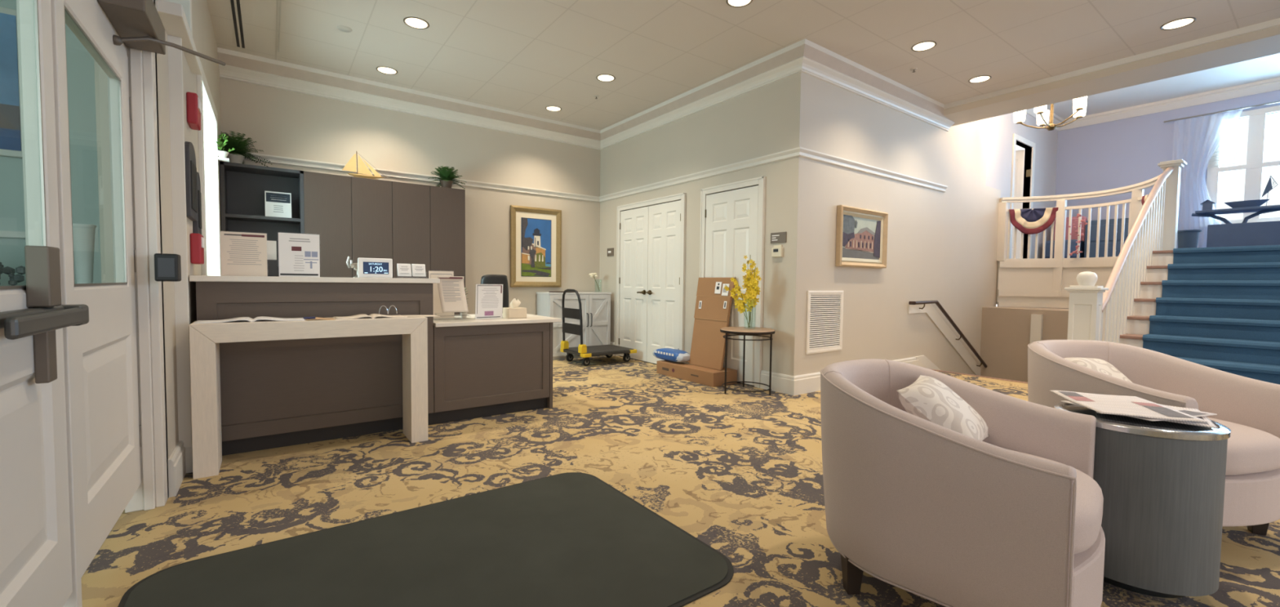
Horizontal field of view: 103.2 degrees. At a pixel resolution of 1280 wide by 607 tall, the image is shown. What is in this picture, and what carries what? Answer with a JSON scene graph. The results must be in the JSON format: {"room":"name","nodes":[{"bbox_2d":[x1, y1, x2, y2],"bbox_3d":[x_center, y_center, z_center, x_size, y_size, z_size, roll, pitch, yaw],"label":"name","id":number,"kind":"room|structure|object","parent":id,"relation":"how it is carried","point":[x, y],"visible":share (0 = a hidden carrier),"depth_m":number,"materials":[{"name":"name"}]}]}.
{"room":"reception lobby","nodes":[
{"label":"reception lobby","id":0,"kind":"room"},
{"bbox_2d":[0,0,101,285],"bbox_3d":[-2.019,-0.619,-0.573,2.680,3.400,8.700,-1,3,-36],"label":"wall","id":1,"kind":"structure","parent":0,"point":[80,63],"depth_m":3.24,"materials":[{"name":"paint"}]},
{"bbox_2d":[0,6,22,157],"bbox_3d":[-4.346,-1.382,2.928,1.060,0.920,0.035,-1,3,-36],"label":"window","id":2,"kind":"structure","parent":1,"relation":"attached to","point":[11,140],"depth_m":3.19,"materials":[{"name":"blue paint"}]},
{"bbox_2d":[93,0,222,499],"bbox_3d":[-1.309,-0.684,0.931,0.240,3.420,10.300,-1,3,-36],"label":"wall","id":3,"kind":"structure","parent":0,"point":[203,35],"depth_m":2.65,"materials":[{"name":"paint"}]},
{"bbox_2d":[0,0,226,606],"bbox_3d":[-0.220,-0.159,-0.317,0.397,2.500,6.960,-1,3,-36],"label":"door","id":4,"kind":"structure","parent":3,"relation":"in","point":[83,443],"depth_m":1.56,"materials":[{"name":"paint"}]},
{"bbox_2d":[167,35,191,446],"bbox_3d":[-2.506,-0.243,2.753,0.074,2.360,0.024,-1,3,-36],"label":"trim","id":5,"kind":"structure","parent":3,"relation":"attached to","point":[175,64],"depth_m":2.75,"materials":[{"name":"white paint"}]},
{"bbox_2d":[154,253,181,281],"bbox_3d":[-2.158,-0.164,2.319,0.080,0.125,0.103,-1,3,-36],"label":"card reader","id":6,"kind":"object","parent":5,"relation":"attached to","point":[167,267],"visible":1,"depth_m":2.28,"materials":[{"name":"black plastic"}]},
{"bbox_2d":[157,0,202,75],"bbox_3d":[-2.617,-1.846,2.744,0.285,0.840,0.940,-1,3,-36],"label":"window","id":7,"kind":"structure","parent":3,"relation":"in","point":[175,15],"depth_m":2.67,"materials":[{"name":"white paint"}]},
{"bbox_2d":[168,440,192,497],"bbox_3d":[-3.274,0.790,3.864,0.066,0.185,3.370,-1,3,-36],"label":"baseboard","id":8,"kind":"structure","parent":3,"relation":"attached to","point":[180,460],"depth_m":2.61,"materials":[{"name":"white paint"}]},
{"bbox_2d":[184,141,197,221],"bbox_3d":[-2.619,-0.714,2.960,0.030,0.440,0.320,-1,3,-36],"label":"wall plaque","id":9,"kind":"object","parent":3,"relation":"attached to","point":[189,152],"visible":0.93,"depth_m":2.87,"materials":[{"name":"black plastic"}]},
{"bbox_2d":[186,91,201,130],"bbox_3d":[-2.668,-1.148,3.038,0.056,0.180,0.180,-1,3,-36],"label":"fire alarm","id":10,"kind":"object","parent":3,"relation":"attached to","point":[193,104],"visible":1,"depth_m":2.97,"materials":[{"name":"red plastic"}]},
{"bbox_2d":[192,171,201,234],"bbox_3d":[-2.785,-0.625,3.190,0.030,0.400,0.200,-1,3,-36],"label":"wall plaque","id":11,"kind":"object","parent":3,"relation":"attached to","point":[197,225],"visible":0.5,"depth_m":3.15,"materials":[{"name":"black plastic"}]},
{"bbox_2d":[190,232,204,264],"bbox_3d":[-2.671,-0.328,3.065,0.056,0.180,0.160,-1,3,-36],"label":"fire alarm","id":12,"kind":"object","parent":3,"relation":"attached to","point":[197,240],"visible":1,"depth_m":3.00,"materials":[{"name":"red plastic"}]},
{"bbox_2d":[196,60,221,275],"bbox_3d":[-3.457,-0.904,3.937,0.230,1.520,1.380,-1,3,-36],"label":"window","id":13,"kind":"structure","parent":3,"relation":"in","point":[202,82],"depth_m":3.62,"materials":[{"name":"white paint"}]},
{"bbox_2d":[219,77,600,315],"bbox_3d":[-2.491,-0.932,6.528,4.922,3.420,0.150,-1,3,-36],"label":"wall","id":14,"kind":"structure","parent":0,"point":[282,122],"depth_m":6.60,"materials":[{"name":"paint"}]},
{"bbox_2d":[510,204,561,287],"bbox_3d":[-1.459,-0.790,7.165,0.765,1.115,0.044,-1,3,-36],"label":"painting","id":15,"kind":"object","parent":14,"relation":"attached to","point":[535,233],"visible":1,"depth_m":7.15,"materials":[{"name":"paint"}]},
{"bbox_2d":[243,146,947,202],"bbox_3d":[-0.093,-1.521,6.309,8.143,0.076,2.866,1,2,3],"label":"trim","id":16,"kind":"structure","parent":14,"relation":"attached to","point":[799,151],"depth_m":5.86,"materials":[{"name":"white paint"}]},
{"bbox_2d":[80,355,1279,606],"bbox_3d":[2.427,1.007,3.831,15.600,0.120,10.450,-1,3,-36],"label":"floor","id":17,"kind":"structure","parent":0,"point":[740,473],"depth_m":2.71,"materials":[{"name":"carpet"}]},
{"bbox_2d":[219,160,304,276],"bbox_3d":[-3.842,-0.273,5.205,0.663,2.185,0.350,-1,3,-36],"label":"bookcase","id":18,"kind":"object","parent":17,"relation":"on","point":[243,187],"visible":0.38,"depth_m":5.22,"materials":[{"name":"laminate"}]},
{"bbox_2d":[213,133,235,161],"bbox_3d":[-3.702,-1.390,4.483,0.155,0.244,0.141,1,2,15],"label":"plant","id":19,"kind":"object","parent":18,"relation":"on","point":[223,155],"visible":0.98,"depth_m":4.47,"materials":[{"name":"green plant"}]},
{"bbox_2d":[226,153,244,163],"bbox_3d":[-4.002,-1.413,5.013,0.152,0.102,0.152,-1,3,-36],"label":"pot","id":20,"kind":"object","parent":18,"relation":"on","point":[233,157],"depth_m":4.97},
{"bbox_2d":[219,130,271,166],"bbox_3d":[-3.908,-1.522,5.040,0.408,0.320,0.499,-1,3,-36],"label":"potted fern","id":21,"kind":"object","parent":18,"relation":"on","point":[237,155],"visible":0.77,"depth_m":4.96,"materials":[{"name":"green plant"}]},
{"bbox_2d":[264,191,291,217],"bbox_3d":[-3.703,-1.008,5.193,0.220,0.267,0.029,-1,3,-36],"label":"framed notice","id":22,"kind":"object","parent":18,"relation":"on","point":[277,204],"visible":0.96,"depth_m":5.19,"materials":[{"name":"white paper"}]},
{"bbox_2d":[189,316,428,479],"bbox_3d":[-1.983,0.511,3.156,1.194,0.830,0.270,-1,3,-36],"label":"console table","id":23,"kind":"object","parent":17,"relation":"on","point":[205,340],"visible":0.92,"depth_m":2.91,"materials":[{"name":"white wood"}]},
{"bbox_2d":[191,315,306,324],"bbox_3d":[-2.240,0.092,2.933,0.507,0.020,0.223,-1,3,-36],"label":"open binder","id":24,"kind":"object","parent":23,"relation":"on","point":[260,318],"visible":1,"depth_m":2.89,"materials":[{"name":"white paper"}]},
{"bbox_2d":[332,313,408,319],"bbox_3d":[-1.750,0.083,3.295,0.407,0.019,0.233,-1,3,-36],"label":"open binder","id":25,"kind":"object","parent":23,"relation":"on","point":[362,316],"visible":1,"depth_m":3.25,"materials":[{"name":"beige paper"}]},
{"bbox_2d":[303,170,352,277],"bbox_3d":[-3.394,-0.281,5.519,0.431,2.185,0.370,-1,3,-36],"label":"tall cabinet","id":26,"kind":"object","parent":17,"relation":"on","point":[327,202],"visible":0.43,"depth_m":5.37,"materials":[{"name":"laminate"}]},
{"bbox_2d":[351,176,392,277],"bbox_3d":[-3.058,-0.288,5.763,0.400,2.185,0.370,-1,3,-36],"label":"tall cabinet","id":27,"kind":"object","parent":17,"relation":"on","point":[371,198],"visible":0.44,"depth_m":5.59,"materials":[{"name":"laminate"}]},
{"bbox_2d":[342,151,386,179],"bbox_3d":[-3.062,-1.529,5.642,0.445,0.300,0.074,-1,3,-36],"label":"model sailboat","id":28,"kind":"object","parent":27,"relation":"on","point":[362,169],"visible":0.97,"depth_m":5.61,"materials":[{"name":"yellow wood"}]},
{"bbox_2d":[195,281,552,455],"bbox_3d":[-1.895,0.366,3.953,2.275,1.055,0.814,-1,3,-36],"label":"reception desk","id":29,"kind":"object","parent":17,"relation":"on","point":[278,393],"visible":0.71,"depth_m":3.43,"materials":[{"name":"laminate"}]},
{"bbox_2d":[189,275,439,283],"bbox_3d":[-2.164,-0.164,3.501,1.375,0.034,0.505,-1,3,-36],"label":"countertop","id":30,"kind":"structure","parent":29,"relation":"on","point":[192,277],"depth_m":3.23,"materials":[{"name":"stone"}]},
{"bbox_2d":[220,231,267,275],"bbox_3d":[-2.507,-0.313,3.216,0.240,0.280,0.090,-1,3,-36],"label":"paper sign","id":31,"kind":"object","parent":30,"relation":"on","point":[242,253],"visible":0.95,"depth_m":3.19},
{"bbox_2d":[266,259,277,276],"bbox_3d":[-2.424,-0.232,3.330,0.075,0.110,0.020,-1,3,-36],"label":"card stand","id":32,"kind":"object","parent":30,"relation":"on","point":[272,264],"visible":0.57,"depth_m":3.33,"materials":[{"name":"plastic"}]},
{"bbox_2d":[266,240,276,259],"bbox_3d":[-2.426,-0.349,3.320,0.075,0.125,0.008,-1,3,-36],"label":"card","id":33,"kind":"object","parent":32,"relation":"on","point":[271,245],"visible":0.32,"depth_m":3.33,"materials":[{"name":"white paper"}]},
{"bbox_2d":[277,232,319,276],"bbox_3d":[-2.268,-0.322,3.377,0.235,0.290,0.090,-1,3,-36],"label":"paper sign","id":34,"kind":"object","parent":30,"relation":"on","point":[299,255],"visible":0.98,"depth_m":3.35,"materials":[{"name":"white"}]},
{"bbox_2d":[357,257,392,277],"bbox_3d":[-1.891,-0.253,3.626,0.220,0.140,0.037,-1,3,-36],"label":"digital clock","id":35,"kind":"object","parent":30,"relation":"on","point":[366,267],"visible":0.99,"depth_m":3.61,"materials":[{"name":"white plastic"}]},
{"bbox_3d":[-1.706,-0.213,3.786,0.207,0.050,0.060,-1,3,-36],"label":"card holder","id":36,"kind":"object","parent":30,"relation":"on","visible":0},
{"bbox_2d":[396,263,411,275],"bbox_3d":[-1.743,-0.248,3.751,0.092,0.093,0.041,-1,3,-36],"label":"cards","id":37,"kind":"object","parent":36,"relation":"in","point":[403,269],"visible":1,"depth_m":3.74,"materials":[{"name":"white paper"}]},
{"bbox_2d":[411,263,426,276],"bbox_3d":[-1.662,-0.249,3.811,0.092,0.093,0.041,-1,3,-36],"label":"cards","id":38,"kind":"object","parent":36,"relation":"in","point":[418,269],"visible":1,"depth_m":3.80,"materials":[{"name":"white paper"}]},
{"bbox_2d":[433,313,561,326],"bbox_3d":[-1.333,0.133,4.350,1.022,0.029,0.875,-1,3,-36],"label":"countertop","id":39,"kind":"structure","parent":29,"relation":"on","point":[531,318],"depth_m":4.04,"materials":[{"name":"stone"}]},
{"bbox_2d":[428,271,455,317],"bbox_3d":[-1.629,-0.076,4.153,0.205,0.392,0.090,-1,3,-36],"label":"paper sign","id":40,"kind":"object","parent":39,"relation":"on","point":[432,274],"visible":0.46,"depth_m":4.12,"materials":[{"name":"grey"}]},
{"bbox_2d":[433,275,474,319],"bbox_3d":[-1.490,-0.042,4.002,0.300,0.344,0.260,-1,3,-36],"label":"paper sign","id":41,"kind":"object","parent":39,"relation":"on","point":[451,291],"visible":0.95,"depth_m":3.95,"materials":[{"name":"beige paper"}]},
{"bbox_2d":[472,284,502,319],"bbox_3d":[-1.258,-0.021,4.191,0.240,0.288,0.090,-1,3,-39],"label":"framed notice","id":42,"kind":"object","parent":39,"relation":"on","point":[489,297],"visible":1,"depth_m":4.16,"materials":[{"name":"white paper"}]},
{"bbox_2d":[502,297,526,318],"bbox_3d":[-1.068,0.037,4.325,0.160,0.167,0.140,-1,3,-36],"label":"tissue box","id":43,"kind":"object","parent":39,"relation":"on","point":[513,311],"visible":0.98,"depth_m":4.29,"materials":[{"name":"cardboard"}]},
{"bbox_2d":[391,181,430,278],"bbox_3d":[-2.732,-0.294,6.000,0.406,2.185,0.370,-1,3,-36],"label":"tall cabinet","id":44,"kind":"object","parent":17,"relation":"on","point":[411,202],"visible":0.42,"depth_m":5.84,"materials":[{"name":"laminate"}]},
{"bbox_2d":[117,471,733,606],"bbox_3d":[-0.707,0.990,1.862,1.854,0.010,1.274,-1,3,-36],"label":"entrance mat","id":45,"kind":"object","parent":17,"relation":"on","point":[570,539],"visible":1,"depth_m":1.94,"materials":[{"name":"rubber"}]},
{"bbox_2d":[430,185,465,314],"bbox_3d":[-2.403,-0.301,6.240,0.409,2.185,0.370,-1,3,-36],"label":"tall cabinet","id":46,"kind":"object","parent":17,"relation":"on","point":[447,205],"visible":0.41,"depth_m":6.08,"materials":[{"name":"laminate"}]},
{"bbox_2d":[428,165,466,189],"bbox_3d":[-2.360,-1.533,6.205,0.453,0.279,0.386,0,2,-7],"label":"potted fern","id":47,"kind":"object","parent":46,"relation":"on","point":[445,173],"visible":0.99,"depth_m":6.15,"materials":[{"name":"green plant"}]},
{"bbox_2d":[480,274,508,313],"bbox_3d":[-1.611,0.271,5.274,0.551,1.140,0.535,1,2,2],"label":"office chair","id":48,"kind":"object","parent":17,"relation":"on","point":[488,278],"visible":0.19,"depth_m":5.07,"materials":[{"name":"leather"}]},
{"bbox_2d":[536,291,611,359],"bbox_3d":[-0.935,0.301,7.316,1.007,0.925,0.447,-1,3,-36],"label":"base cabinet","id":49,"kind":"object","parent":17,"relation":"on","point":[596,305],"visible":0.74,"depth_m":7.19,"materials":[{"name":"white wood"}]},
{"bbox_2d":[560,288,636,365],"bbox_3d":[-0.566,0.296,6.834,0.861,0.979,0.656,-1,3,-36],"label":"cart","id":50,"kind":"object","parent":17,"relation":"on","point":[582,350],"visible":1,"depth_m":6.64,"materials":[{"name":"plastic"}]},
{"bbox_2d":[656,360,737,386],"bbox_3d":[0.623,0.772,5.755,0.357,0.149,0.970,-1,3,-36],"label":"carton","id":51,"kind":"object","parent":17,"relation":"on","point":[708,376],"visible":0.89,"depth_m":5.51,"materials":[{"name":"cardboard"}]},
{"bbox_2d":[653,347,689,362],"bbox_3d":[0.371,0.609,6.013,0.213,0.137,0.562,-1,3,-36],"label":"packet","id":52,"kind":"object","parent":51,"relation":"on","point":[665,353],"visible":1,"depth_m":5.89,"materials":[{"name":"blue plastic"}]},
{"bbox_2d":[688,277,736,369],"bbox_3d":[0.785,0.204,5.662,0.204,0.990,0.567,-1,3,-36],"label":"carton","id":53,"kind":"object","parent":51,"relation":"on","point":[713,302],"visible":0.84,"depth_m":5.63,"materials":[{"name":"cardboard"}]},
{"bbox_2d":[720,326,775,395],"bbox_3d":[1.061,0.566,5.042,0.534,0.630,0.534,-1,3,-36],"label":"round side table","id":54,"kind":"object","parent":17,"relation":"on","point":[735,331],"visible":1,"depth_m":4.92,"materials":[{"name":"metal"}]},
{"bbox_2d":[723,254,761,328],"bbox_3d":[1.022,-0.118,5.044,0.383,0.734,0.173,2,3,30],"label":"flowers","id":55,"kind":"object","parent":54,"relation":"on","point":[751,283],"visible":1,"depth_m":5.01,"materials":[{"name":"yellow plant"}]},
{"bbox_2d":[820,358,1105,606],"bbox_3d":[1.090,0.635,1.817,0.814,0.763,0.860,-2,3,-45],"label":"barrel armchair","id":56,"kind":"object","parent":17,"relation":"on","point":[1011,517],"visible":0.98,"depth_m":1.52,"materials":[{"name":"fabric"}]},
{"bbox_2d":[896,374,989,440],"bbox_3d":[1.154,0.418,1.927,0.260,0.237,0.320,3,3,41],"label":"throw pillow","id":57,"kind":"object","parent":56,"relation":"on","point":[928,398],"visible":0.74,"depth_m":1.86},
{"bbox_2d":[1008,448,1103,553],"bbox_3d":[1.119,0.622,1.790,0.623,0.185,0.756,-2,3,-45],"label":"seat cushion","id":58,"kind":"object","parent":56,"relation":"on","point":[1089,532],"depth_m":1.52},
{"bbox_2d":[1053,401,1231,603],"bbox_3d":[1.822,0.716,1.883,0.462,0.612,0.462,-1,3,-36],"label":"drum side table","id":59,"kind":"object","parent":17,"relation":"on","point":[1162,483],"visible":0.59,"depth_m":1.69,"materials":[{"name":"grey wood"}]},
{"bbox_2d":[1096,404,1217,428],"bbox_3d":[1.910,0.403,1.907,0.300,0.008,0.330,3,3,40],"label":"newspaper","id":60,"kind":"object","parent":59,"relation":"on","point":[1210,424],"visible":0.18,"depth_m":1.75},
{"bbox_2d":[1061,400,1217,421],"bbox_3d":[1.868,0.393,1.913,0.340,0.008,0.290,0,2,-16],"label":"newspaper","id":61,"kind":"object","parent":60,"relation":"on","point":[1193,412],"visible":0.22,"depth_m":1.83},
{"bbox_2d":[1049,390,1208,422],"bbox_3d":[1.821,0.383,1.928,0.290,0.009,0.400,1,3,18],"label":"newspaper","id":62,"kind":"object","parent":61,"relation":"on","point":[1134,406],"visible":1,"depth_m":1.89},
{"bbox_2d":[1143,405,1193,417],"bbox_3d":[1.879,0.386,1.809,0.070,0.004,0.148,1,3,18],"label":"photo","id":63,"kind":"object","parent":62,"relation":"on","point":[1165,411],"depth_m":1.81},
{"bbox_2d":[1185,416,1208,424],"bbox_3d":[1.943,0.406,1.794,0.075,0.003,0.132,3,3,40],"label":"photo","id":64,"kind":"object","parent":60,"relation":"on","point":[1206,418],"depth_m":1.75},
{"bbox_2d":[1027,339,1279,535],"bbox_3d":[2.405,0.611,2.455,0.806,0.786,0.878,0,2,-14],"label":"barrel armchair","id":65,"kind":"object","parent":17,"relation":"on","point":[1250,407],"visible":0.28,"depth_m":2.32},
{"bbox_2d":[1064,356,1133,382],"bbox_3d":[2.380,0.404,2.621,0.330,0.233,0.258,0,2,-14],"label":"throw pillow","id":66,"kind":"object","parent":65,"relation":"on","point":[1102,366],"visible":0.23,"depth_m":2.62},
{"bbox_2d":[1208,417,1279,475],"bbox_3d":[2.416,0.610,2.417,0.615,0.185,0.774,0,2,-14],"label":"seat cushion","id":67,"kind":"object","parent":65,"relation":"on","point":[1253,446],"depth_m":2.06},
{"bbox_2d":[1064,159,1279,384],"bbox_3d":[5.745,-0.236,3.510,2.813,2.465,3.728,-1,3,-36],"label":"staircase","id":68,"kind":"structure","parent":17,"relation":"on","point":[1218,308],"depth_m":4.52,"materials":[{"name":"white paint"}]},
{"bbox_3d":[-3.019,0.431,2.775,0.230,1.000,0.200,-1,3,-36],"label":"pedestal","id":69,"kind":"object","parent":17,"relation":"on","visible":0},
{"bbox_2d":[72,223,96,283],"bbox_3d":[-3.011,-0.248,2.747,0.100,0.355,0.100,-1,3,-36],"label":"flower vase","id":70,"kind":"object","parent":69,"relation":"on","point":[83,234],"visible":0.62,"depth_m":2.72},
{"bbox_3d":[-3.916,0.446,2.649,0.970,0.960,0.550,-1,3,-36],"label":"table","id":71,"kind":"object","parent":17,"relation":"on","visible":0},
{"bbox_2d":[0,262,25,285],"bbox_3d":[-3.688,-0.205,2.744,0.486,0.336,0.461,-1,3,-36],"label":"flower arrangement","id":72,"kind":"object","parent":71,"relation":"on","point":[14,279],"visible":0.95,"depth_m":2.90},
{"bbox_2d":[599,71,813,375],"bbox_3d":[0.528,-0.893,6.393,0.200,3.420,3.623,-1,3,-36],"label":"wall","id":73,"kind":"structure","parent":0,"point":[776,117],"depth_m":5.30,"materials":[{"name":"paint"}]},
{"bbox_2d":[615,192,686,364],"bbox_3d":[0.083,-0.288,6.776,0.089,2.170,1.480,-1,3,-36],"label":"door","id":74,"kind":"structure","parent":73,"relation":"in","point":[651,237],"depth_m":6.72,"materials":[{"name":"white paint"}]},
{"bbox_2d":[699,176,765,387],"bbox_3d":[0.965,-0.228,5.570,0.083,2.170,0.930,-1,3,-36],"label":"door","id":75,"kind":"structure","parent":73,"relation":"in","point":[732,215],"depth_m":5.48,"materials":[{"name":"white paint"}]},
{"bbox_2d":[770,231,786,243],"bbox_3d":[1.377,-0.655,5.051,0.014,0.105,0.190,-1,3,-36],"label":"room sign","id":76,"kind":"object","parent":73,"relation":"attached to","point":[780,237],"visible":1,"depth_m":5.04,"materials":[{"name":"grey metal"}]},
{"bbox_2d":[206,0,1279,129],"bbox_3d":[1.551,-2.385,3.023,7.380,0.108,10.450,-1,3,-36],"label":"ceiling","id":77,"kind":"structure","parent":0,"point":[523,56],"depth_m":4.65,"materials":[{"name":"paint"}]},
{"bbox_2d":[228,0,246,49],"bbox_3d":[-3.148,-2.425,3.931,0.080,0.008,2.450,-1,3,-36],"label":"ceiling vent","id":78,"kind":"object","parent":77,"relation":"in","point":[236,10],"visible":1,"depth_m":4.43,"materials":[{"name":"metal"}]},
{"bbox_2d":[403,16,429,29],"bbox_3d":[-1.943,-2.432,4.407,0.208,0.006,0.208,-1,3,-36],"label":"recessed light","id":79,"kind":"object","parent":77,"relation":"in","point":[413,22],"visible":1,"depth_m":4.41,"materials":[{"name":"beige"}]},
{"bbox_2d":[911,40,936,51],"bbox_3d":[2.646,-2.395,4.730,0.208,0.006,0.208,-1,3,-36],"label":"recessed light","id":80,"kind":"object","parent":77,"relation":"in","point":[926,45],"visible":1,"depth_m":4.72,"materials":[{"name":"beige"}]},
{"bbox_2d":[1160,17,1195,30],"bbox_3d":[4.536,-2.356,4.276,0.208,0.006,0.208,-1,3,-36],"label":"recessed light","id":81,"kind":"object","parent":77,"relation":"in","point":[1179,23],"visible":1,"depth_m":4.27,"materials":[{"name":"beige"}]},
{"bbox_2d":[806,77,1000,374],"bbox_3d":[3.518,-0.353,6.479,4.718,5.800,0.200,-1,3,-36],"label":"wall","id":82,"kind":"structure","parent":0,"point":[942,246],"depth_m":6.09,"materials":[{"name":"paint"}]},
{"bbox_2d":[217,38,954,150],"bbox_3d":[-0.062,-2.380,6.200,8.269,0.219,3.016,1,2,3],"label":"trim","id":83,"kind":"structure","parent":82,"relation":"attached to","point":[806,56],"depth_m":5.69,"materials":[{"name":"white paint"}]},
{"bbox_2d":[805,290,844,354],"bbox_3d":[1.897,0.183,5.191,0.610,0.630,0.015,-1,3,-36],"label":"air vent","id":84,"kind":"object","parent":82,"relation":"in","point":[824,308],"visible":1,"depth_m":5.18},
{"bbox_2d":[760,355,940,395],"bbox_3d":[3.469,1.548,6.642,5.224,1.787,0.419,-1,3,-36],"label":"baseboard","id":85,"kind":"structure","parent":82,"relation":"attached to","point":[810,382],"depth_m":5.08,"materials":[{"name":"white paint"}]},
{"bbox_2d":[835,204,888,267],"bbox_3d":[2.421,-0.707,5.498,0.915,0.625,0.062,-1,3,-36],"label":"picture","id":86,"kind":"object","parent":82,"relation":"attached to","point":[861,233],"visible":1,"depth_m":5.49,"materials":[{"name":"beige wood"}]},
{"bbox_2d":[907,299,986,375],"bbox_3d":[4.505,0.755,7.070,3.043,1.628,0.097,-1,3,-36],"label":"wall handrail","id":87,"kind":"object","parent":82,"relation":"attached to","point":[921,306],"visible":0.91,"depth_m":6.81,"materials":[{"name":"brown wood"}]},
{"bbox_2d":[985,112,1057,258],"bbox_3d":[6.363,-1.990,8.498,3.450,2.637,0.100,-1,3,-36],"label":"wall","id":88,"kind":"structure","parent":0,"point":[1001,128],"depth_m":8.54,"materials":[{"name":"paint"}]},
{"bbox_2d":[1008,133,1035,258],"bbox_3d":[6.126,-1.712,8.737,0.960,2.057,0.781,-1,3,-36],"label":"door","id":89,"kind":"structure","parent":88,"relation":"in","point":[1018,156],"depth_m":8.69,"materials":[{"name":"white paint"}]},
{"bbox_2d":[1026,107,1064,130],"bbox_3d":[6.401,-3.227,8.328,3.350,0.150,0.120,-1,3,-36],"label":"trim","id":90,"kind":"structure","parent":88,"relation":"attached to","point":[1056,119],"depth_m":8.94,"materials":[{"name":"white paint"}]},
{"bbox_2d":[979,306,1068,382],"bbox_3d":[5.995,1.367,7.096,1.000,2.565,1.857,-1,3,-36],"label":"wall","id":91,"kind":"structure","parent":0,"point":[1005,330],"depth_m":7.22,"materials":[{"name":"paint"}]},
{"bbox_2d":[1030,314,1043,342],"bbox_3d":[5.545,1.307,6.804,0.070,2.300,0.560,-1,3,-36],"label":"trim","id":92,"kind":"structure","parent":91,"relation":"attached to","point":[1037,320],"depth_m":6.92,"materials":[{"name":"white paint"}]},
{"bbox_2d":[995,173,1160,307],"bbox_3d":[6.088,-0.733,6.775,0.914,1.650,2.220,0,2,-11],"label":"balcony railing","id":93,"kind":"object","parent":91,"relation":"on","point":[1035,282],"visible":0.6,"depth_m":7.45,"materials":[{"name":"white paint"}]},
{"bbox_2d":[1008,207,1057,234],"bbox_3d":[5.850,-1.225,7.565,0.598,0.381,0.060,2,3,23],"label":"swag","id":94,"kind":"object","parent":93,"relation":"hanging from","point":[1028,221],"visible":1,"depth_m":7.57},
{"bbox_2d":[943,25,1279,125],"bbox_3d":[5.867,-2.658,3.816,0.540,0.920,6.674,-1,3,-36],"label":"ceiling beam","id":95,"kind":"structure","parent":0,"point":[1265,42],"depth_m":5.06,"materials":[{"name":"paint"}]},
{"bbox_2d":[943,17,1279,108],"bbox_3d":[5.658,-2.325,3.670,0.060,0.112,6.657,-1,3,-36],"label":"trim","id":96,"kind":"structure","parent":95,"relation":"attached to","point":[1275,22],"depth_m":4.91,"materials":[{"name":"white paint"}]},
{"bbox_2d":[1046,53,1279,119],"bbox_3d":[7.899,-3.211,5.377,4.700,0.100,6.850,-1,3,-36],"label":"ceiling","id":97,"kind":"structure","parent":0,"point":[1264,68],"depth_m":7.60,"materials":[{"name":"white paint"}]},
{"bbox_2d":[1013,96,1087,130],"bbox_3d":[5.367,-2.753,6.618,0.769,0.975,0.785,-1,3,-36],"label":"chandelier","id":98,"kind":"object","parent":97,"relation":"hanging from","point":[1079,104],"visible":0.84,"depth_m":6.62,"materials":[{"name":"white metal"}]},
{"bbox_2d":[1054,89,1279,220],"bbox_3d":[9.752,-1.878,6.732,0.150,2.637,6.750,-1,3,-36],"label":"wall","id":99,"kind":"structure","parent":0,"point":[1125,152],"depth_m":8.70,"materials":[{"name":"blue paint"}]},
{"bbox_2d":[1058,76,1279,130],"bbox_3d":[9.657,-3.118,6.601,0.120,0.150,6.750,-1,3,-36],"label":"trim","id":100,"kind":"structure","parent":99,"relation":"attached to","point":[1273,84],"depth_m":8.07,"materials":[{"name":"white paint"}]},
{"bbox_2d":[1206,105,1279,223],"bbox_3d":[9.838,-1.959,6.451,0.160,1.690,3.600,-1,3,-36],"label":"window","id":101,"kind":"structure","parent":99,"relation":"in","point":[1254,166],"depth_m":7.50,"materials":[{"name":"white paint"}]},
{"bbox_2d":[1164,100,1279,248],"bbox_3d":[9.586,-1.814,6.614,0.060,2.082,3.950,-1,3,-36],"label":"sheer curtain","id":102,"kind":"object","parent":101,"relation":"hanging from","point":[1195,140],"visible":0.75,"depth_m":7.89,"materials":[{"name":"white fabric"}]},
{"bbox_2d":[1172,108,1243,248],"bbox_3d":[8.700,-1.859,7.830,0.060,2.050,0.720,-1,3,-36],"label":"drape","id":103,"kind":"object","parent":102,"relation":"hanging from","point":[1195,140],"depth_m":7.89,"materials":[{"name":"white fabric"}]},
{"bbox_2d":[1208,119,1239,167],"bbox_3d":[8.871,-2.426,7.704,0.025,0.658,0.280,-1,3,-36],"label":"window blind","id":104,"kind":"object","parent":101,"relation":"attached to","point":[1237,119],"visible":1,"depth_m":7.67,"materials":[{"name":"white paint"}]},
{"bbox_3d":[7.949,-0.428,5.570,4.580,0.196,6.877,-1,3,-36],"label":"floor","id":105,"kind":"structure","parent":0,"visible":0},
{"bbox_2d":[1044,215,1087,257],"bbox_3d":[7.431,-1.099,8.857,0.570,0.850,0.450,-1,3,-36],"label":"armchair","id":106,"kind":"object","parent":105,"relation":"on","point":[1073,237],"visible":0.37,"depth_m":8.80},
{"bbox_2d":[1084,217,1128,257],"bbox_3d":[7.963,-1.018,8.412,0.595,0.737,0.800,-1,3,-36],"label":"dresser","id":107,"kind":"object","parent":105,"relation":"on","point":[1103,222],"visible":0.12,"depth_m":8.38,"materials":[{"name":"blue wood"}]},
{"bbox_2d":[1177,229,1201,248],"bbox_3d":[6.163,-0.690,5.706,0.200,0.270,0.200,-1,3,-36],"label":"bin","id":108,"kind":"object","parent":105,"relation":"on","point":[1187,238],"visible":0.8,"depth_m":5.65,"materials":[{"name":"plastic"}]},
{"bbox_2d":[1191,204,1279,247],"bbox_3d":[8.640,-0.885,6.036,0.400,0.687,2.854,-1,3,-36],"label":"console","id":109,"kind":"object","parent":105,"relation":"on","point":[1264,233],"visible":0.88,"depth_m":6.72,"materials":[{"name":"wood"}]},
{"bbox_2d":[1223,199,1269,208],"bbox_3d":[8.095,-1.317,6.773,0.140,0.100,0.400,-1,3,-36],"label":"bowl","id":110,"kind":"object","parent":109,"relation":"on","point":[1256,202],"visible":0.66,"depth_m":6.73,"materials":[{"name":"wood"}]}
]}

